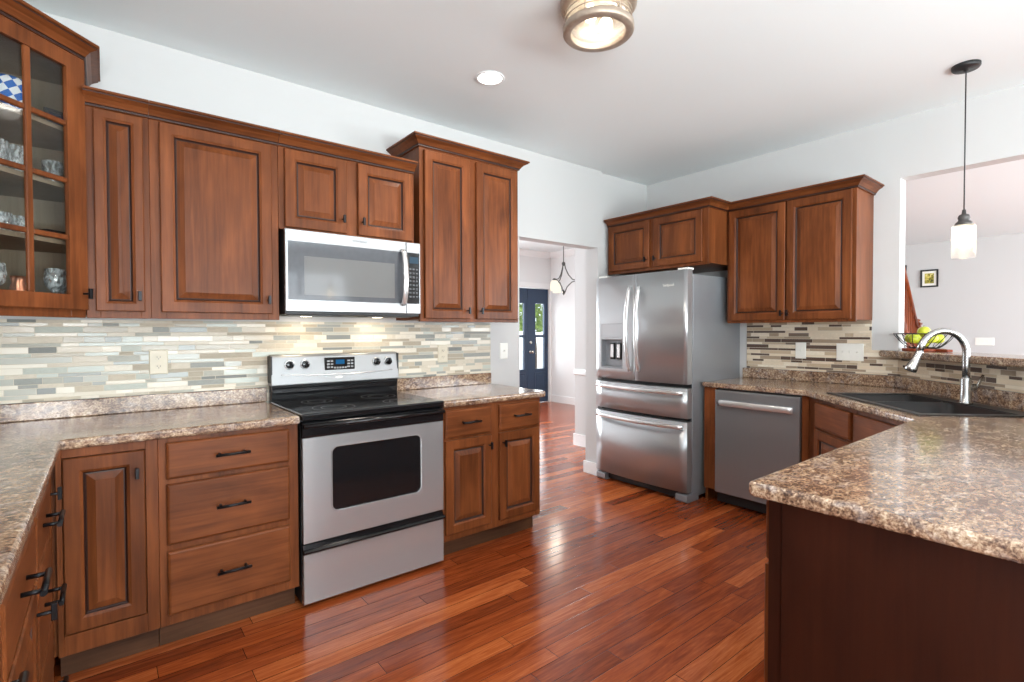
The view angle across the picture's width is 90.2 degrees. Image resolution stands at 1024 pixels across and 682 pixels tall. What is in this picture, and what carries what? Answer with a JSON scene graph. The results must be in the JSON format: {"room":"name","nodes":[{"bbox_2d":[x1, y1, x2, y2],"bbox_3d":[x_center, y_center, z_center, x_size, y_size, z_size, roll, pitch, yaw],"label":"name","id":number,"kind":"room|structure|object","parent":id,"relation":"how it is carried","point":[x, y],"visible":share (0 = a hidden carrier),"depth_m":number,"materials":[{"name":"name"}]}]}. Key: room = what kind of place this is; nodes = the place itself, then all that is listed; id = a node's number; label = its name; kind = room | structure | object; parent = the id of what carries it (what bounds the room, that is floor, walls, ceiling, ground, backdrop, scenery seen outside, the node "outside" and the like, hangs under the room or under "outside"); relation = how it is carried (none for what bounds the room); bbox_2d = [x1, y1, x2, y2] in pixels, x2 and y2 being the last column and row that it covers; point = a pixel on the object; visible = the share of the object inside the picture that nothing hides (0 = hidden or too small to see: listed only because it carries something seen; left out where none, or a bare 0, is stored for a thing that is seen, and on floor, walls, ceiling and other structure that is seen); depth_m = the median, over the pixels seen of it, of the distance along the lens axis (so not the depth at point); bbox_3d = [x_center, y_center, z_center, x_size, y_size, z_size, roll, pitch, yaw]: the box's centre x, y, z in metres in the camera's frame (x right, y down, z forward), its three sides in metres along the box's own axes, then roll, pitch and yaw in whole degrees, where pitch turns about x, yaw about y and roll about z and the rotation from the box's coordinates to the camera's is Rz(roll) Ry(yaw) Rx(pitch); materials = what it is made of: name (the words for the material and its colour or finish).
{"room":"kitchen","nodes":[
{"label":"kitchen","id":0,"kind":"room"},
{"bbox_2d":[0,11,646,462],"bbox_3d":[-0.685,-0.129,3.516,5.100,2.735,0.150,-1,1,-39],"label":"wall","id":1,"kind":"structure","parent":0,"point":[561,203],"depth_m":3.21,"materials":[{"name":"grey paint"}]},
{"bbox_2d":[0,0,99,317],"bbox_3d":[-2.005,-0.655,1.899,0.749,1.127,0.712,-1,1,-39],"label":"upper cabinet","id":2,"kind":"object","parent":1,"relation":"attached to","point":[52,61],"visible":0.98,"depth_m":2.05,"materials":[{"name":"brown wood"}]},
{"bbox_2d":[0,263,5,283],"bbox_3d":[-1.929,-0.207,1.903,0.072,0.170,0.071,-1,1,-39],"label":"wine glass","id":3,"kind":"object","parent":2,"relation":"in","point":[3,265],"visible":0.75,"depth_m":1.93,"materials":[{"name":"clear glass"}]},
{"bbox_2d":[0,138,7,166],"bbox_3d":[-1.902,-0.689,1.880,0.072,0.105,0.071,-1,1,-39],"label":"tumbler","id":4,"kind":"object","parent":2,"relation":"on","point":[3,147],"visible":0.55,"depth_m":1.91,"materials":[{"name":"clear glass"}]},
{"bbox_2d":[0,211,11,230],"bbox_3d":[-1.900,-0.442,1.895,0.068,0.070,0.067,-1,1,-39],"label":"tumbler","id":5,"kind":"object","parent":2,"relation":"on","point":[5,215],"visible":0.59,"depth_m":1.89,"materials":[{"name":"clear glass"}]},
{"bbox_2d":[0,73,22,110],"bbox_3d":[-1.926,-0.939,1.940,0.124,0.143,0.151,0,1,9],"label":"stein","id":6,"kind":"object","parent":2,"relation":"on","point":[10,86],"visible":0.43,"depth_m":1.92,"materials":[{"name":"blue ceramic"}]},
{"bbox_2d":[3,144,23,171],"bbox_3d":[-1.899,-0.691,1.955,0.072,0.105,0.071,-1,1,-39],"label":"tumbler","id":7,"kind":"object","parent":2,"relation":"on","point":[16,154],"visible":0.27,"depth_m":1.94,"materials":[{"name":"clear glass"}]},
{"bbox_2d":[9,215,24,232],"bbox_3d":[-1.897,-0.443,1.970,0.068,0.070,0.067,-1,1,-39],"label":"tumbler","id":8,"kind":"object","parent":2,"relation":"on","point":[14,218],"visible":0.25,"depth_m":1.95,"materials":[{"name":"clear glass"}]},
{"bbox_2d":[9,276,34,291],"bbox_3d":[-1.888,-0.186,1.958,0.068,0.125,0.058,0,1,-3],"label":"copper mug","id":9,"kind":"object","parent":2,"relation":"in","point":[17,282],"visible":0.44,"depth_m":1.94,"materials":[{"name":"orange metal"}]},
{"bbox_2d":[0,102,63,151],"bbox_3d":[-2.048,-0.857,1.900,0.649,0.018,0.612,-1,1,-39],"label":"shelf","id":10,"kind":"object","parent":2,"relation":"attached to","point":[47,136],"depth_m":2.08,"materials":[{"name":"brown wood"}]},
{"bbox_2d":[0,165,64,202],"bbox_3d":[-2.047,-0.627,1.905,0.649,0.018,0.612,-1,1,-39],"label":"shelf","id":11,"kind":"object","parent":2,"relation":"attached to","point":[45,190],"depth_m":2.08,"materials":[{"name":"brown wood"}]},
{"bbox_2d":[0,229,65,253],"bbox_3d":[-2.047,-0.397,1.909,0.649,0.018,0.612,-1,1,-39],"label":"shelf","id":12,"kind":"object","parent":2,"relation":"attached to","point":[11,242],"depth_m":2.07,"materials":[{"name":"brown wood"}]},
{"bbox_2d":[41,160,61,182],"bbox_3d":[-1.905,-0.691,2.117,0.068,0.100,0.067,-1,1,-39],"label":"tumbler","id":13,"kind":"object","parent":2,"relation":"on","point":[45,161],"visible":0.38,"depth_m":2.10,"materials":[{"name":"clear glass"}]},
{"bbox_2d":[37,229,65,240],"bbox_3d":[-1.905,-0.434,2.122,0.060,0.045,0.100,0,1,11],"label":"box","id":14,"kind":"object","parent":2,"relation":"on","point":[50,230],"visible":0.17,"depth_m":2.09,"materials":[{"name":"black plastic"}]},
{"bbox_2d":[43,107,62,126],"bbox_3d":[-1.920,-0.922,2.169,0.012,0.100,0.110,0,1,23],"label":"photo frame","id":15,"kind":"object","parent":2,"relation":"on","point":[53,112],"visible":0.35,"depth_m":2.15,"materials":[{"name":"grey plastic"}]},
{"bbox_2d":[43,269,65,291],"bbox_3d":[-1.877,-0.211,2.098,0.072,0.170,0.071,-1,1,-39],"label":"wine glass","id":16,"kind":"object","parent":2,"relation":"in","point":[53,284],"visible":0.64,"depth_m":2.09,"materials":[{"name":"clear glass"}]},
{"bbox_2d":[49,270,66,292],"bbox_3d":[-1.929,-0.212,2.179,0.072,0.170,0.071,-1,1,-39],"label":"wine glass","id":17,"kind":"object","parent":2,"relation":"in","point":[54,270],"visible":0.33,"depth_m":2.17,"materials":[{"name":"clear glass"}]},
{"bbox_2d":[82,85,150,318],"bbox_3d":[-1.772,-0.570,2.294,0.220,0.941,0.390,-1,1,-39],"label":"upper cabinet","id":18,"kind":"object","parent":1,"relation":"attached to","point":[116,124],"visible":0.99,"depth_m":2.17,"materials":[{"name":"brown wood"}]},
{"bbox_2d":[148,100,279,319],"bbox_3d":[-1.477,-0.575,2.529,0.532,0.941,0.390,-1,1,-39],"label":"upper cabinet","id":19,"kind":"object","parent":1,"relation":"attached to","point":[213,179],"visible":0.98,"depth_m":2.39,"materials":[{"name":"brown wood"}]},
{"bbox_2d":[0,319,490,403],"bbox_3d":[-1.339,0.121,2.897,3.008,0.462,0.008,-1,1,-39],"label":"tile backsplash","id":20,"kind":"structure","parent":1,"relation":"attached to","point":[41,359],"depth_m":2.63,"materials":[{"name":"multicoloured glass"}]},
{"bbox_2d":[149,350,167,374],"bbox_3d":[-1.764,0.105,2.548,0.078,0.122,0.009,-1,1,-39],"label":"wall outlet","id":21,"kind":"object","parent":20,"relation":"attached to","point":[158,359],"visible":1,"depth_m":2.55,"materials":[{"name":"beige plastic"}]},
{"bbox_2d":[155,355,161,359],"bbox_3d":[-1.762,0.082,2.546,0.027,0.029,0.003,-1,1,-39],"label":"receptacle","id":22,"kind":"object","parent":21,"relation":"attached to","point":[157,357],"depth_m":2.54,"materials":[{"name":"beige plastic"}]},
{"bbox_2d":[155,364,161,368],"bbox_3d":[-1.762,0.127,2.546,0.027,0.029,0.003,-1,1,-39],"label":"receptacle","id":23,"kind":"object","parent":21,"relation":"attached to","point":[157,366],"depth_m":2.54,"materials":[{"name":"beige plastic"}]},
{"bbox_2d":[438,345,447,362],"bbox_3d":[-0.483,0.089,3.569,0.078,0.122,0.009,-1,1,-39],"label":"wall outlet","id":24,"kind":"object","parent":20,"relation":"attached to","point":[442,349],"visible":1,"depth_m":3.57,"materials":[{"name":"beige plastic"}]},
{"bbox_2d":[277,130,417,242],"bbox_3d":[-0.971,-0.816,2.928,0.762,0.477,0.390,-1,1,-39],"label":"upper cabinet","id":25,"kind":"object","parent":1,"relation":"attached to","point":[324,186],"visible":0.91,"depth_m":2.77,"materials":[{"name":"brown wood"}]},
{"bbox_2d":[278,228,419,317],"bbox_3d":[-0.942,-0.355,2.921,0.757,0.436,0.442,-1,1,-39],"label":"microwave","id":26,"kind":"object","parent":25,"relation":"attached to","point":[321,274],"visible":1,"depth_m":2.75,"materials":[{"name":"silver metal"}]},
{"bbox_2d":[386,131,529,322],"bbox_3d":[-0.343,-0.683,3.431,0.888,1.116,0.390,-1,1,-39],"label":"upper cabinet","id":27,"kind":"object","parent":1,"relation":"attached to","point":[466,196],"visible":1,"depth_m":3.27,"materials":[{"name":"brown wood"}]},
{"bbox_2d":[500,343,507,358],"bbox_3d":[-0.059,0.077,3.911,0.074,0.122,0.018,-1,1,-39],"label":"light switch","id":28,"kind":"object","parent":1,"relation":"attached to","point":[503,346],"visible":1,"depth_m":3.91,"materials":[{"name":"white plastic"}]},
{"bbox_2d":[583,460,598,475],"bbox_3d":[0.739,1.157,4.671,0.069,0.110,0.184,-1,1,-39],"label":"baseboard","id":29,"kind":"object","parent":1,"relation":"attached to","point":[588,467],"visible":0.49,"depth_m":4.66,"materials":[{"name":"white paint"}]},
{"bbox_2d":[54,401,768,681],"bbox_3d":[2.752,1.241,4.489,11.650,0.060,10.650,-1,1,-39],"label":"floor","id":30,"kind":"structure","parent":0,"point":[612,580],"depth_m":2.34,"materials":[{"name":"brown wood"}]},
{"bbox_2d":[0,616,29,681],"bbox_3d":[-0.952,0.860,0.536,0.650,0.874,0.368,-1,1,-39],"label":"base cabinet","id":31,"kind":"object","parent":30,"relation":"on","point":[24,676],"visible":1,"depth_m":0.78,"materials":[{"name":"brown wood"}]},
{"bbox_2d":[0,521,57,681],"bbox_3d":[-1.230,0.854,0.884,0.650,0.874,0.518,-1,1,-39],"label":"base cabinet","id":32,"kind":"object","parent":30,"relation":"on","point":[18,608],"visible":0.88,"depth_m":1.04,"materials":[{"name":"brown wood"}]},
{"bbox_2d":[33,481,68,681],"bbox_3d":[-1.523,0.847,1.252,0.650,0.874,0.419,-1,1,-39],"label":"base cabinet","id":33,"kind":"object","parent":30,"relation":"on","point":[42,519],"visible":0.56,"depth_m":1.40,"materials":[{"name":"brown wood"}]},
{"bbox_2d":[48,475,61,664],"bbox_3d":[-1.763,0.842,1.538,0.627,0.874,0.325,-1,1,-39],"label":"base cabinet","id":34,"kind":"object","parent":30,"relation":"on","point":[58,493],"visible":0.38,"depth_m":1.79,"materials":[{"name":"brown wood"}]},
{"bbox_2d":[51,440,159,676],"bbox_3d":[-1.954,0.834,1.998,0.905,0.874,0.652,-1,1,-39],"label":"base cabinet","id":35,"kind":"object","parent":30,"relation":"on","point":[106,545],"visible":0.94,"depth_m":1.96,"materials":[{"name":"brown wood"}]},
{"bbox_2d":[0,387,299,605],"bbox_3d":[-1.234,0.343,1.518,1.454,0.118,2.298,-1,1,-39],"label":"countertop","id":36,"kind":"structure","parent":35,"relation":"on","point":[32,434],"depth_m":2.12,"materials":[{"name":"stone"}]},
{"bbox_2d":[157,424,298,645],"bbox_3d":[-1.382,0.824,2.440,0.538,0.874,0.673,-1,1,-39],"label":"base cabinet","id":37,"kind":"object","parent":30,"relation":"on","point":[228,501],"visible":0.95,"depth_m":2.19,"materials":[{"name":"brown wood"}]},
{"bbox_2d":[267,351,444,605],"bbox_3d":[-0.864,0.664,2.846,0.761,1.176,0.656,-1,1,-39],"label":"range","id":38,"kind":"object","parent":30,"relation":"on","point":[370,453],"visible":0.98,"depth_m":2.64,"materials":[{"name":"silver metal"}]},
{"bbox_2d":[336,359,344,363],"bbox_3d":[-1.022,0.123,3.038,0.052,0.026,0.001,-1,1,-39],"label":"clock","id":39,"kind":"object","parent":38,"relation":"on","point":[338,361],"depth_m":3.04,"materials":[{"name":"blue glass"}]},
{"bbox_2d":[271,391,443,421],"bbox_3d":[-0.855,0.349,2.827,0.759,0.032,0.583,-1,1,-39],"label":"cooktop","id":40,"kind":"object","parent":38,"relation":"in","point":[353,405],"depth_m":2.72,"materials":[{"name":"black glass"}]},
{"bbox_2d":[443,397,539,554],"bbox_3d":[-0.277,0.804,3.321,0.736,0.874,0.673,-1,1,-39],"label":"base cabinet","id":41,"kind":"object","parent":30,"relation":"on","point":[491,451],"visible":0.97,"depth_m":3.08,"materials":[{"name":"brown wood"}]},
{"bbox_2d":[397,373,544,407],"bbox_3d":[-0.273,0.306,3.341,0.787,0.118,0.645,-1,1,-39],"label":"countertop","id":42,"kind":"structure","parent":41,"relation":"on","point":[477,388],"depth_m":3.37,"materials":[{"name":"stone"}]},
{"bbox_2d":[596,267,739,502],"bbox_3d":[1.300,0.325,4.393,0.886,1.783,0.905,-1,1,-39],"label":"refrigerator","id":43,"kind":"object","parent":30,"relation":"on","point":[662,335],"visible":1,"depth_m":4.06,"materials":[{"name":"grey metal"}]},
{"bbox_2d":[704,387,717,499],"bbox_3d":[1.745,0.784,4.082,0.600,0.874,0.096,-1,1,-39],"label":"end panel","id":44,"kind":"object","parent":30,"relation":"on","point":[709,392],"visible":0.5,"depth_m":3.90,"materials":[{"name":"brown wood"}]},
{"bbox_2d":[715,388,831,513],"bbox_3d":[1.926,0.793,3.778,0.648,0.868,0.600,-1,1,-39],"label":"dishwasher","id":45,"kind":"object","parent":30,"relation":"on","point":[758,434],"visible":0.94,"depth_m":3.62,"materials":[{"name":"silver metal"}]},
{"bbox_2d":[802,396,903,461],"bbox_3d":[2.058,0.808,2.807,0.458,0.874,1.142,0,1,6],"label":"base cabinet","id":46,"kind":"object","parent":30,"relation":"on","point":[830,428],"depth_m":3.02,"materials":[{"name":"brown wood"}]},
{"bbox_2d":[764,500,1023,681],"bbox_3d":[1.479,0.835,1.493,1.468,0.874,0.889,-1,1,-39],"label":"base cabinet","id":47,"kind":"object","parent":30,"relation":"on","point":[846,600],"visible":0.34,"depth_m":1.14,"materials":[{"name":"brown wood"}]},
{"bbox_2d":[702,367,1023,563],"bbox_3d":[1.806,0.319,2.400,1.599,0.118,3.711,0,1,18],"label":"countertop","id":48,"kind":"structure","parent":47,"relation":"on","point":[955,481],"depth_m":1.40,"materials":[{"name":"stone"}]},
{"bbox_2d":[826,392,1023,425],"bbox_3d":[2.172,0.430,2.721,0.542,0.206,0.844,0,1,6],"label":"sink","id":49,"kind":"object","parent":48,"relation":"in","point":[920,404],"visible":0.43,"depth_m":2.76,"materials":[{"name":"black stone"}]},
{"bbox_2d":[904,328,984,403],"bbox_3d":[2.267,0.129,2.676,0.384,0.396,0.060,0,1,6],"label":"faucet","id":50,"kind":"object","parent":48,"relation":"on","point":[966,386],"visible":1,"depth_m":2.66,"materials":[{"name":"silver metal"}]},
{"bbox_2d":[904,267,922,347],"bbox_3d":[5.354,0.056,6.912,1.452,2.202,0.119,-1,2,-43],"label":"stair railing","id":51,"kind":"object","parent":30,"relation":"on","point":[911,323],"visible":0.34,"depth_m":6.88,"materials":[{"name":"brown wood"}]},
{"bbox_2d":[23,0,1023,251],"bbox_3d":[2.745,-1.573,4.435,11.650,0.100,10.650,-1,1,-39],"label":"ceiling","id":52,"kind":"structure","parent":0,"point":[696,86],"depth_m":2.76,"materials":[{"name":"white paint"}]},
{"bbox_2d":[476,71,504,85],"bbox_3d":[-0.124,-1.483,2.884,0.164,0.006,0.164,-1,1,-39],"label":"recessed light","id":53,"kind":"object","parent":52,"relation":"in","point":[490,78],"visible":1,"depth_m":2.88,"materials":[{"name":"white paint"}]},
{"bbox_2d":[550,246,574,294],"bbox_3d":[0.713,-1.125,7.490,0.516,0.905,0.524,-1,1,-39],"label":"chandelier","id":54,"kind":"object","parent":52,"relation":"hanging from","point":[555,285],"visible":0.77,"depth_m":7.47,"materials":[{"name":"grey metal"}]},
{"bbox_2d":[560,0,636,51],"bbox_3d":[0.374,-1.403,2.215,0.328,0.143,0.328,-1,1,-39],"label":"ceiling lamp","id":55,"kind":"object","parent":52,"relation":"attached to","point":[588,15],"visible":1,"depth_m":2.19,"materials":[{"name":"brown metal"}]},
{"bbox_2d":[951,59,981,247],"bbox_3d":[2.455,-0.970,2.769,0.124,1.040,0.124,-1,1,-39],"label":"pendant lamp","id":56,"kind":"object","parent":52,"relation":"hanging from","point":[963,240],"visible":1,"depth_m":2.76,"materials":[{"name":"black metal"}]},
{"bbox_2d":[519,255,550,400],"bbox_3d":[-1.288,-0.214,7.938,5.430,2.735,0.140,-1,1,-39],"label":"wall","id":57,"kind":"structure","parent":0,"point":[531,269],"depth_m":9.21,"materials":[{"name":"white paint"}]},
{"bbox_2d":[519,288,527,387],"bbox_3d":[0.033,0.091,8.954,0.595,2.060,0.057,-1,1,-39],"label":"door","id":58,"kind":"structure","parent":57,"relation":"in","point":[523,374],"depth_m":9.09,"materials":[{"name":"blue paint"}]},
{"bbox_2d":[519,248,549,258],"bbox_3d":[-1.306,-1.528,7.754,5.150,0.100,0.090,-1,1,-39],"label":"trim","id":59,"kind":"structure","parent":57,"relation":"attached to","point":[524,252],"depth_m":9.10,"materials":[{"name":"white paint"}]},
{"bbox_2d":[519,282,551,401],"bbox_3d":[0.237,0.043,9.053,1.238,2.170,0.025,-1,1,-39],"label":"trim","id":60,"kind":"structure","parent":57,"relation":"attached to","point":[521,284],"depth_m":9.40,"materials":[{"name":"white paint"}]},
{"bbox_2d":[527,288,547,401],"bbox_3d":[0.484,0.084,9.270,0.487,2.060,0.125,-1,1,-39],"label":"door","id":61,"kind":"structure","parent":57,"relation":"in","point":[537,378],"depth_m":9.25,"materials":[{"name":"blue paint"}]},
{"bbox_2d":[551,255,574,397],"bbox_3d":[1.640,-0.230,8.380,0.120,2.735,2.820,-1,1,-39],"label":"wall","id":62,"kind":"structure","parent":0,"point":[562,306],"depth_m":9.18,"materials":[{"name":"white paint"}]},
{"bbox_2d":[550,248,574,258],"bbox_3d":[1.542,-1.546,8.304,0.090,0.100,2.700,-1,1,-39],"label":"trim","id":63,"kind":"structure","parent":62,"relation":"attached to","point":[568,252],"depth_m":9.08,"materials":[{"name":"white paint"}]},
{"bbox_2d":[551,395,574,404],"bbox_3d":[1.587,1.074,8.366,0.016,0.130,2.790,-1,1,-39],"label":"baseboard","id":64,"kind":"structure","parent":62,"relation":"attached to","point":[554,398],"depth_m":9.18,"materials":[{"name":"white paint"}]},
{"bbox_2d":[575,84,1023,435],"bbox_3d":[3.111,-0.128,2.941,0.120,2.735,7.520,-1,1,-39],"label":"wall","id":65,"kind":"structure","parent":0,"point":[928,143],"depth_m":3.52,"materials":[{"name":"grey paint"}]},
{"bbox_2d":[573,433,585,446],"bbox_3d":[0.986,1.130,5.539,0.040,0.130,0.876,-1,1,-39],"label":"baseboard","id":66,"kind":"structure","parent":65,"relation":"attached to","point":[578,439],"depth_m":5.79,"materials":[{"name":"white paint"}]},
{"bbox_2d":[574,369,585,375],"bbox_3d":[0.981,0.360,5.511,0.022,0.070,0.860,-1,1,-39],"label":"trim","id":67,"kind":"structure","parent":65,"relation":"attached to","point":[581,372],"depth_m":5.77,"materials":[{"name":"white paint"}]},
{"bbox_2d":[604,196,730,274],"bbox_3d":[1.418,-0.843,4.413,0.669,0.492,1.048,-1,1,-39],"label":"upper cabinet","id":68,"kind":"object","parent":65,"relation":"attached to","point":[693,233],"visible":0.98,"depth_m":4.14,"materials":[{"name":"brown wood"}]},
{"bbox_2d":[727,174,884,322],"bbox_3d":[2.114,-0.607,3.769,0.390,0.942,0.950,-1,1,-39],"label":"upper cabinet","id":69,"kind":"object","parent":65,"relation":"attached to","point":[802,254],"visible":1,"depth_m":3.59,"materials":[{"name":"brown wood"}]},
{"bbox_2d":[747,320,897,375],"bbox_3d":[2.294,0.039,3.867,0.008,0.380,1.046,-1,1,-39],"label":"tile backsplash","id":70,"kind":"structure","parent":65,"relation":"attached to","point":[769,345],"depth_m":3.86,"materials":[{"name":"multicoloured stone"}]},
{"bbox_2d":[795,342,805,358],"bbox_3d":[2.223,0.073,3.936,0.018,0.124,0.076,-1,1,-39],"label":"light switch","id":71,"kind":"object","parent":70,"relation":"attached to","point":[800,350],"visible":1,"depth_m":3.94,"materials":[{"name":"white plastic"}]},
{"bbox_2d":[836,343,863,360],"bbox_3d":[2.430,0.080,3.676,0.018,0.124,0.172,-1,1,-39],"label":"light switch","id":72,"kind":"object","parent":70,"relation":"attached to","point":[844,351],"visible":1,"depth_m":3.68,"materials":[{"name":"white plastic"}]},
{"bbox_2d":[901,376,1019,392],"bbox_3d":[2.282,0.701,1.957,0.771,1.121,3.322,0,1,27],"label":"wall","id":73,"kind":"structure","parent":0,"point":[901,376],"depth_m":2.97,"materials":[{"name":"grey paint"}]},
{"bbox_2d":[879,350,1023,367],"bbox_3d":[2.278,0.116,1.950,0.954,0.046,3.365,0,1,27],"label":"bar ledge","id":74,"kind":"object","parent":73,"relation":"on","point":[1005,360],"visible":0.76,"depth_m":2.83,"materials":[{"name":"stone"}]},
{"bbox_2d":[902,348,952,351],"bbox_3d":[2.683,0.057,3.285,0.210,0.017,0.370,0,1,6],"label":"serving board","id":75,"kind":"object","parent":74,"relation":"on","point":[903,349],"visible":0.8,"depth_m":3.21,"materials":[{"name":"brown wood"}]},
{"bbox_2d":[893,333,953,348],"bbox_3d":[2.689,-0.002,3.333,0.326,0.098,0.326,-1,1,-39],"label":"fruit bowl","id":76,"kind":"object","parent":75,"relation":"on","point":[952,337],"visible":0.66,"depth_m":3.28,"materials":[{"name":"black metal"}]},
{"bbox_2d":[904,332,911,342],"bbox_3d":[2.654,-0.025,3.396,0.072,0.070,0.071,-1,1,-39],"label":"apple","id":77,"kind":"object","parent":76,"relation":"in","point":[907,335],"visible":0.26,"depth_m":3.39,"materials":[{"name":"green food"}]},
{"bbox_2d":[908,334,920,342],"bbox_3d":[2.618,-0.021,3.320,0.072,0.073,0.071,0,1,-2],"label":"apple","id":78,"kind":"object","parent":76,"relation":"in","point":[916,337],"visible":0.84,"depth_m":3.30,"materials":[{"name":"green food"}]},
{"bbox_2d":[927,336,938,343],"bbox_3d":[2.680,-0.019,3.261,0.072,0.072,0.071,-1,1,-20],"label":"apple","id":79,"kind":"object","parent":76,"relation":"in","point":[936,339],"visible":0.41,"depth_m":3.23,"materials":[{"name":"green food"}]},
{"bbox_2d":[935,334,944,342],"bbox_3d":[2.754,-0.020,3.302,0.071,0.072,0.071,0,1,-11],"label":"apple","id":80,"kind":"object","parent":76,"relation":"in","point":[940,336],"visible":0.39,"depth_m":3.27,"materials":[{"name":"green food"}]},
{"label":"apple","id":81,"kind":"object","parent":76,"relation":"in","visible":0},
{"bbox_2d":[917,326,930,335],"bbox_3d":[2.688,-0.066,3.331,0.072,0.072,0.071,-1,1,-21],"label":"apple","id":82,"kind":"object","parent":81,"relation":"on","point":[923,329],"visible":0.61,"depth_m":3.31,"materials":[{"name":"green food"}]},
{"bbox_2d":[898,358,1023,392],"bbox_3d":[2.514,0.191,2.555,0.008,0.125,1.812,0,1,6],"label":"tile backsplash","id":83,"kind":"structure","parent":73,"relation":"attached to","point":[996,377],"depth_m":2.81,"materials":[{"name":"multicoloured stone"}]},
{"bbox_2d":[905,233,1023,354],"bbox_3d":[8.115,-0.217,6.929,0.120,2.735,7.520,-1,1,-39],"label":"wall","id":84,"kind":"structure","parent":0,"point":[979,293],"depth_m":7.95,"materials":[{"name":"grey paint"}]},
{"bbox_2d":[920,269,938,287],"bbox_3d":[6.851,-1.028,8.381,0.022,0.285,0.232,-1,1,-39],"label":"framed picture","id":85,"kind":"object","parent":84,"relation":"attached to","point":[928,278],"visible":1,"depth_m":8.38,"materials":[{"name":"black plastic"}]},
{"bbox_2d":[925,273,933,283],"bbox_3d":[6.849,-1.028,8.380,0.001,0.165,0.120,-1,1,-39],"label":"print","id":86,"kind":"object","parent":85,"relation":"attached to","point":[929,277],"depth_m":8.38},
{"bbox_2d":[975,338,993,345],"bbox_3d":[7.283,0.014,7.868,0.018,0.107,0.207,-1,1,-39],"label":"light switch","id":87,"kind":"object","parent":84,"relation":"attached to","point":[978,341],"visible":1,"depth_m":7.86,"materials":[{"name":"white plastic"}]},
{"label":"outside","id":88,"kind":"structure","parent":0,"visible":0},
{"bbox_2d":[519,351,542,369],"bbox_3d":[-11.242,0.971,23.289,34.000,0.060,35.800,-1,1,-39],"label":"ground","id":89,"kind":"structure","parent":88,"point":[539,353],"depth_m":24.47,"materials":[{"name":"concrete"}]},
{"bbox_2d":[519,303,542,368],"bbox_3d":[0.652,-0.828,16.669,3.172,3.752,3.019,-1,1,-39],"label":"tree","id":90,"kind":"object","parent":89,"relation":"on","point":[539,318],"visible":0.06,"depth_m":16.34,"materials":[{"name":"green plant"}]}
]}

